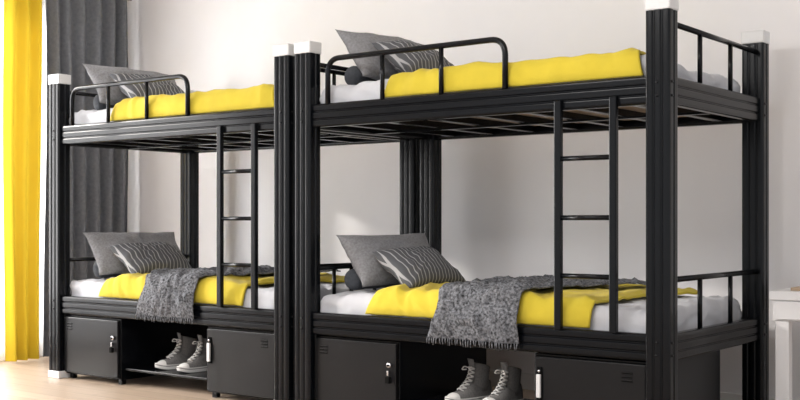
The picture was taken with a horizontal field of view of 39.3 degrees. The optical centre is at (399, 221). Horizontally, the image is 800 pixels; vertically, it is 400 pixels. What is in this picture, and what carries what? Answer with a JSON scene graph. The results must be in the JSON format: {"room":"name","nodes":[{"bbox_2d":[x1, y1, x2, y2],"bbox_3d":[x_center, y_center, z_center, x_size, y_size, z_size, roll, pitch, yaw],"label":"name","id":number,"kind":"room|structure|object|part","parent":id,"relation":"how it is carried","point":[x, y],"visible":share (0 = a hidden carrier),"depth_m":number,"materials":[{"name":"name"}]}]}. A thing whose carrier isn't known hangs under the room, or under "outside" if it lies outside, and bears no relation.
{"room":"dormitory","nodes":[
{"label":"dormitory","id":0,"kind":"room"},
{"bbox_2d":[0,357,534,399],"bbox_3d":[-0.914,1.000,3.078,8.730,0.100,7.510,0,0,37],"label":"floor","id":1,"kind":"structure","parent":0,"point":[28,379],"depth_m":6.43,"materials":[{"name":"brown wood"}]},
{"bbox_2d":[65,314,207,384],"bbox_3d":[-1.613,0.757,6.948,0.520,0.386,0.790,0,0,37],"label":"locker","id":2,"kind":"object","parent":1,"relation":"on","point":[103,347],"visible":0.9,"depth_m":6.65,"materials":[{"name":"black metal"}]},
{"bbox_3d":[-1.835,0.742,6.659,0.500,0.332,0.013,0,0,37],"label":"door","id":3,"kind":"part","parent":2,"relation":"part of","materials":[{"name":"metal"}]},
{"bbox_3d":[-1.625,0.935,6.554,0.030,0.030,0.030,0,0,37],"label":"leg","id":4,"kind":"part","parent":2,"relation":"part of","materials":[{"name":"black metal"}]},
{"bbox_2d":[48,43,419,399],"bbox_3d":[-1.011,0.025,6.694,2.005,1.850,1.146,0,0,37],"label":"bunk bed","id":5,"kind":"object","parent":1,"relation":"on","point":[188,135],"visible":0.7,"depth_m":6.38,"materials":[{"name":"black metal"}]},
{"bbox_3d":[-2.083,0.033,6.853,0.105,1.745,0.088,0,0,37],"label":"post","id":6,"kind":"part","parent":5,"relation":"part of","materials":[{"name":"black metal"}]},
{"bbox_3d":[-1.774,-0.527,7.279,0.044,0.115,0.964,0,0,37],"label":"rail","id":7,"kind":"part","parent":5,"relation":"part of","materials":[{"name":"black metal"}]},
{"bbox_2d":[125,364,206,380],"bbox_3d":[-1.182,0.858,6.480,0.714,0.015,0.450,0,0,37],"label":"shoe shelf","id":8,"kind":"object","parent":5,"relation":"attached to","point":[151,369],"depth_m":6.34,"materials":[{"name":"black metal"}]},
{"bbox_3d":[-1.333,-0.527,6.275,1.790,0.115,0.044,0,0,37],"label":"rail","id":9,"kind":"part","parent":5,"relation":"part of","materials":[{"name":"black metal"}]},
{"bbox_3d":[-1.333,0.503,6.275,1.790,0.110,0.044,0,0,37],"label":"rail","id":10,"kind":"part","parent":5,"relation":"part of","materials":[{"name":"black metal"}]},
{"bbox_2d":[155,332,196,369],"bbox_3d":[-1.294,0.747,6.516,0.281,0.204,0.097,0,0,-37],"label":"sneaker","id":11,"kind":"object","parent":5,"relation":"on","point":[185,349],"visible":0.8,"depth_m":6.50,"materials":[{"name":"grey fabric"}]},
{"bbox_3d":[-1.444,0.033,7.689,0.105,1.745,0.088,0,0,37],"label":"post","id":12,"kind":"part","parent":5,"relation":"part of","materials":[{"name":"black metal"}]},
{"bbox_2d":[177,335,206,372],"bbox_3d":[-1.149,0.747,6.388,0.281,0.204,0.097,0,0,-45],"label":"sneaker","id":13,"kind":"object","parent":5,"relation":"on","point":[197,363],"visible":0.76,"depth_m":6.36,"materials":[{"name":"grey fabric"}]},
{"bbox_2d":[69,95,320,124],"bbox_3d":[-1.011,-0.616,6.696,1.792,0.154,1.009,0,0,37],"label":"mattress","id":14,"kind":"object","parent":5,"relation":"on","point":[89,116],"visible":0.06,"depth_m":6.71,"materials":[{"name":"white fabric"}]},
{"bbox_2d":[93,95,114,109],"bbox_3d":[-1.669,-0.741,7.186,0.112,0.112,0.680,0,0,37],"label":"bolster pillow","id":15,"kind":"object","parent":14,"relation":"on","point":[97,105],"visible":0.11,"depth_m":6.91,"materials":[{"name":"fabric"}]},
{"bbox_2d":[82,63,175,104],"bbox_3d":[-1.648,-0.840,7.057,0.226,0.259,0.710,0,0,40],"label":"pillow","id":16,"kind":"object","parent":14,"relation":"on","point":[98,74],"visible":0.3,"depth_m":6.83,"materials":[{"name":"grey fabric"}]},
{"bbox_2d":[110,84,273,120],"bbox_3d":[-0.896,-0.662,6.554,1.375,0.145,0.987,0,0,37],"label":"duvet","id":17,"kind":"object","parent":14,"relation":"on","point":[260,96],"visible":0.66,"depth_m":6.10,"materials":[{"name":"yellow fabric"}]},
{"bbox_2d":[110,73,184,97],"bbox_3d":[-1.517,-0.803,6.894,0.232,0.213,0.520,0,0,35],"label":"striped pillow","id":18,"kind":"object","parent":17,"relation":"on","point":[166,87],"visible":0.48,"depth_m":6.75,"materials":[{"name":"fabric"}]},
{"bbox_2d":[70,277,382,308],"bbox_3d":[-1.011,0.418,6.696,1.792,0.152,1.009,0,0,37],"label":"mattress","id":19,"kind":"object","parent":5,"relation":"on","point":[88,287],"visible":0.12,"depth_m":6.21,"materials":[{"name":"white fabric"}]},
{"bbox_2d":[93,263,120,277],"bbox_3d":[-1.669,0.292,7.186,0.112,0.112,0.680,0,0,37],"label":"bolster pillow","id":20,"kind":"object","parent":19,"relation":"on","point":[95,268],"visible":0.17,"depth_m":6.93,"materials":[{"name":"fabric"}]},
{"bbox_2d":[82,232,179,274],"bbox_3d":[-1.649,0.193,7.057,0.233,0.259,0.710,0,0,40],"label":"pillow","id":21,"kind":"object","parent":19,"relation":"on","point":[108,263],"visible":0.47,"depth_m":6.86,"materials":[{"name":"grey fabric"}]},
{"bbox_2d":[109,242,191,273],"bbox_3d":[-1.518,0.229,6.894,0.232,0.213,0.521,0,0,34],"label":"striped pillow","id":22,"kind":"object","parent":19,"relation":"on","point":[142,258],"visible":0.79,"depth_m":6.78,"materials":[{"name":"fabric"}]},
{"bbox_2d":[98,272,344,305],"bbox_3d":[-0.984,0.366,6.620,1.295,0.155,0.997,0,0,37],"label":"duvet","id":23,"kind":"object","parent":19,"relation":"on","point":[123,286],"visible":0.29,"depth_m":6.19,"materials":[{"name":"yellow fabric"}]},
{"bbox_2d":[135,265,340,323],"bbox_3d":[-0.924,0.405,6.432,0.975,0.307,0.654,0,0,-43],"label":"throw blanket","id":24,"kind":"object","parent":23,"relation":"on","point":[166,292],"visible":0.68,"depth_m":6.19,"materials":[{"name":"fabric"}]},
{"bbox_3d":[-0.578,0.033,5.702,0.105,1.745,0.088,0,0,37],"label":"post","id":25,"kind":"part","parent":5,"relation":"part of","materials":[{"name":"black metal"}]},
{"bbox_3d":[-0.689,-0.527,7.117,1.790,0.115,0.044,0,0,37],"label":"rail","id":26,"kind":"part","parent":5,"relation":"part of","materials":[{"name":"black metal"}]},
{"bbox_3d":[-0.248,-0.527,6.113,0.044,0.115,0.964,0,0,37],"label":"rail","id":27,"kind":"part","parent":5,"relation":"part of","materials":[{"name":"black metal"}]},
{"bbox_3d":[0.061,0.033,6.538,0.105,1.745,0.088,0,0,37],"label":"post","id":28,"kind":"part","parent":5,"relation":"part of","materials":[{"name":"black metal"}]},
{"bbox_2d":[207,326,273,399],"bbox_3d":[-0.612,0.757,6.187,0.532,0.386,0.784,0,0,37],"label":"locker","id":29,"kind":"object","parent":1,"relation":"on","point":[240,361],"visible":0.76,"depth_m":5.89,"materials":[{"name":"black metal"}]},
{"bbox_3d":[-1.024,0.690,6.027,0.026,0.140,0.006,0,0,37],"label":"handle plate","id":30,"kind":"part","parent":29,"relation":"part of","materials":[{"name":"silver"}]},
{"bbox_3d":[-0.996,0.935,6.074,0.030,0.030,0.030,0,0,37],"label":"leg","id":31,"kind":"part","parent":29,"relation":"part of","materials":[{"name":"black metal"}]},
{"bbox_2d":[316,335,485,399],"bbox_3d":[0.007,0.757,5.709,0.520,0.386,0.790,0,0,37],"label":"locker","id":32,"kind":"object","parent":1,"relation":"on","point":[347,368],"visible":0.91,"depth_m":5.43,"materials":[{"name":"black metal"}]},
{"bbox_3d":[-0.214,0.742,5.420,0.500,0.332,0.013,0,0,37],"label":"door","id":33,"kind":"part","parent":32,"relation":"part of","materials":[{"name":"metal"}]},
{"bbox_2d":[294,0,769,399],"bbox_3d":[0.609,0.025,5.455,2.005,1.850,1.146,0,0,37],"label":"bunk bed","id":34,"kind":"object","parent":1,"relation":"on","point":[659,102],"visible":0.84,"depth_m":5.09,"materials":[{"name":"black metal"}]},
{"bbox_3d":[-0.463,0.033,5.614,0.105,1.745,0.088,0,0,37],"label":"post","id":35,"kind":"part","parent":34,"relation":"part of","materials":[{"name":"black metal"}]},
{"bbox_3d":[-0.153,-0.527,6.040,0.044,0.115,0.964,0,0,37],"label":"rail","id":36,"kind":"part","parent":34,"relation":"part of","materials":[{"name":"black metal"}]},
{"bbox_3d":[0.176,0.033,6.450,0.105,1.745,0.088,0,0,37],"label":"post","id":37,"kind":"part","parent":34,"relation":"part of","materials":[{"name":"black metal"}]},
{"bbox_2d":[445,358,491,399],"bbox_3d":[0.327,0.747,5.277,0.281,0.204,0.097,0,0,-37],"label":"sneaker","id":38,"kind":"object","parent":34,"relation":"on","point":[478,386],"visible":0.94,"depth_m":5.27,"materials":[{"name":"grey fabric"}]},
{"bbox_2d":[418,392,534,399],"bbox_3d":[0.439,0.858,5.241,0.714,0.015,0.450,0,0,37],"label":"shoe shelf","id":39,"kind":"object","parent":34,"relation":"attached to","point":[439,397],"depth_m":5.39,"materials":[{"name":"black metal"}]},
{"bbox_3d":[0.288,-0.527,5.036,1.790,0.115,0.044,0,0,37],"label":"rail","id":40,"kind":"part","parent":34,"relation":"part of","materials":[{"name":"black metal"}]},
{"bbox_3d":[0.288,0.503,5.036,1.790,0.110,0.044,0,0,37],"label":"rail","id":41,"kind":"part","parent":34,"relation":"part of","materials":[{"name":"black metal"}]},
{"bbox_2d":[483,362,523,399],"bbox_3d":[0.471,0.747,5.149,0.281,0.204,0.097,0,0,-45],"label":"sneaker","id":42,"kind":"object","parent":34,"relation":"on","point":[509,386],"visible":1,"depth_m":5.15,"materials":[{"name":"grey fabric"}]},
{"bbox_2d":[320,54,739,103],"bbox_3d":[0.610,-0.615,5.457,1.792,0.152,1.009,0,0,37],"label":"mattress","id":43,"kind":"object","parent":34,"relation":"on","point":[366,90],"visible":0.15,"depth_m":5.37,"materials":[{"name":"white fabric"}]},
{"bbox_2d":[344,66,376,84],"bbox_3d":[-0.048,-0.741,5.947,0.112,0.112,0.680,0,0,37],"label":"bolster pillow","id":44,"kind":"object","parent":43,"relation":"on","point":[353,75],"visible":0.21,"depth_m":5.67,"materials":[{"name":"fabric"}]},
{"bbox_2d":[335,29,415,80],"bbox_3d":[-0.027,-0.842,5.817,0.233,0.264,0.718,0,0,43],"label":"pillow","id":45,"kind":"object","parent":43,"relation":"on","point":[355,42],"visible":0.38,"depth_m":5.59,"materials":[{"name":"grey fabric"}]},
{"bbox_2d":[385,48,645,97],"bbox_3d":[0.725,-0.662,5.315,1.375,0.145,0.987,0,0,37],"label":"duvet","id":46,"kind":"object","parent":43,"relation":"on","point":[478,75],"visible":0.76,"depth_m":4.87,"materials":[{"name":"yellow fabric"}]},
{"bbox_2d":[372,40,453,72],"bbox_3d":[0.101,-0.802,5.656,0.229,0.210,0.521,0,0,35],"label":"striped pillow","id":47,"kind":"object","parent":46,"relation":"on","point":[428,59],"visible":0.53,"depth_m":5.49,"materials":[{"name":"fabric"}]},
{"bbox_2d":[320,290,741,332],"bbox_3d":[0.610,0.418,5.457,1.792,0.152,1.009,0,0,37],"label":"mattress","id":48,"kind":"object","parent":34,"relation":"on","point":[631,312],"visible":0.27,"depth_m":4.99,"materials":[{"name":"white fabric"}]},
{"bbox_2d":[344,269,400,289],"bbox_3d":[-0.048,0.292,5.947,0.112,0.112,0.680,0,0,37],"label":"bolster pillow","id":49,"kind":"object","parent":48,"relation":"on","point":[352,280],"visible":0.27,"depth_m":5.68,"materials":[{"name":"fabric"}]},
{"bbox_2d":[336,233,429,286],"bbox_3d":[-0.026,0.192,5.817,0.232,0.262,0.719,0,0,43],"label":"pillow","id":50,"kind":"object","parent":48,"relation":"on","point":[359,249],"visible":0.57,"depth_m":5.61,"materials":[{"name":"grey fabric"}]},
{"bbox_2d":[365,282,696,327],"bbox_3d":[0.637,0.367,5.382,1.295,0.152,0.990,0,0,37],"label":"duvet","id":51,"kind":"object","parent":48,"relation":"on","point":[536,306],"visible":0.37,"depth_m":5.02,"materials":[{"name":"yellow fabric"}]},
{"bbox_2d":[373,246,465,287],"bbox_3d":[0.104,0.228,5.654,0.232,0.212,0.520,0,0,35],"label":"striped pillow","id":52,"kind":"object","parent":51,"relation":"on","point":[416,266],"visible":0.9,"depth_m":5.52,"materials":[{"name":"fabric"}]},
{"bbox_2d":[426,274,645,350],"bbox_3d":[0.694,0.407,5.192,0.984,0.304,0.653,0,0,-43],"label":"throw blanket","id":53,"kind":"object","parent":51,"relation":"on","point":[485,310],"visible":0.84,"depth_m":4.97,"materials":[{"name":"fabric"}]},
{"bbox_3d":[0.931,-0.527,5.878,1.790,0.115,0.044,0,0,37],"label":"rail","id":54,"kind":"part","parent":34,"relation":"part of","materials":[{"name":"black metal"}]},
{"bbox_3d":[1.043,0.033,4.463,0.105,1.745,0.088,0,0,37],"label":"post","id":55,"kind":"part","parent":34,"relation":"part of","materials":[{"name":"black metal"}]},
{"bbox_3d":[1.372,-0.527,4.873,0.044,0.115,0.964,0,0,37],"label":"rail","id":56,"kind":"part","parent":34,"relation":"part of","materials":[{"name":"black metal"}]},
{"bbox_3d":[1.372,0.503,4.873,0.044,0.110,0.964,0,0,37],"label":"rail","id":57,"kind":"part","parent":34,"relation":"part of","materials":[{"name":"black metal"}]},
{"bbox_3d":[1.682,0.033,5.299,0.105,1.745,0.088,0,0,37],"label":"post","id":58,"kind":"part","parent":34,"relation":"part of","materials":[{"name":"black metal"}]},
{"bbox_2d":[535,350,719,399],"bbox_3d":[1.008,0.757,4.948,0.532,0.386,0.784,0,0,37],"label":"locker","id":59,"kind":"object","parent":1,"relation":"on","point":[557,376],"visible":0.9,"depth_m":4.71,"materials":[{"name":"black metal"}]},
{"bbox_3d":[0.597,0.690,4.788,0.026,0.140,0.006,0,0,37],"label":"handle plate","id":60,"kind":"part","parent":59,"relation":"part of","materials":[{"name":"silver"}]},
{"bbox_3d":[0.785,0.742,4.656,0.512,0.332,0.013,0,0,37],"label":"door","id":61,"kind":"part","parent":59,"relation":"part of","materials":[{"name":"metal"}]},
{"bbox_2d":[769,288,799,399],"bbox_3d":[2.230,0.627,4.835,1.100,0.645,0.520,0,0,37],"label":"desk","id":62,"kind":"object","parent":1,"relation":"on","point":[786,302],"visible":1,"depth_m":4.94,"materials":[{"name":"white wood"}]},
{"bbox_3d":[1.702,0.693,4.968,0.060,0.514,0.050,0,0,37],"label":"leg","id":63,"kind":"part","parent":62,"relation":"part of","materials":[{"name":"white wood"}]},
{"bbox_3d":[1.866,0.389,4.795,0.510,0.078,0.010,0,0,37],"label":"drawer","id":64,"kind":"part","parent":62,"relation":"part of","materials":[{"name":"white wood"}]},
{"bbox_2d":[791,286,799,290],"bbox_3d":[1.887,0.297,4.996,0.210,0.014,0.240,0,0,37],"label":"book","id":65,"kind":"object","parent":62,"relation":"on","point":[798,287],"visible":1,"depth_m":4.96,"materials":[{"name":"beige paper"}]},
{"bbox_2d":[127,0,799,398],"bbox_3d":[1.322,-0.425,6.001,8.730,2.750,0.150,0,0,37],"label":"wall","id":66,"kind":"structure","parent":0,"point":[498,192],"depth_m":6.40,"materials":[{"name":"paint"}]},
{"bbox_2d":[490,370,799,399],"bbox_3d":[1.331,0.905,5.890,8.580,0.090,0.015,0,0,37],"label":"baseboard","id":67,"kind":"structure","parent":66,"relation":"attached to","point":[527,381],"depth_m":6.34,"materials":[{"name":"white"}]},
{"bbox_3d":[-3.233,-1.670,6.802,0.028,0.028,4.010,0,0,37],"label":"curtain rod","id":68,"kind":"object","parent":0,"visible":0},
{"bbox_2d":[0,0,4,359],"bbox_3d":[-2.703,-0.284,7.586,0.036,2.431,0.030,0,0,37],"label":"sheer curtain","id":69,"kind":"object","parent":68,"relation":"hanging from","point":[2,300],"depth_m":7.58,"materials":[{"name":"fabric"}]},
{"bbox_2d":[3,0,41,361],"bbox_3d":[-2.545,-0.357,7.604,0.074,2.585,0.304,0,0,37],"label":"curtain","id":70,"kind":"object","parent":68,"relation":"hanging from","point":[22,29],"visible":1,"depth_m":7.58,"materials":[{"name":"fabric"}]},
{"bbox_2d":[39,0,45,355],"bbox_3d":[-2.512,-0.309,7.836,0.036,2.483,0.049,0,0,37],"label":"sheer curtain","id":71,"kind":"object","parent":68,"relation":"hanging from","point":[42,227],"depth_m":7.84,"materials":[{"name":"fabric"}]},
{"bbox_2d":[43,0,127,356],"bbox_3d":[-2.231,-0.357,8.031,0.086,2.585,0.744,0,0,37],"label":"curtain","id":72,"kind":"object","parent":68,"relation":"hanging from","point":[92,32],"visible":0.42,"depth_m":8.05,"materials":[{"name":"fabric"}]}
]}

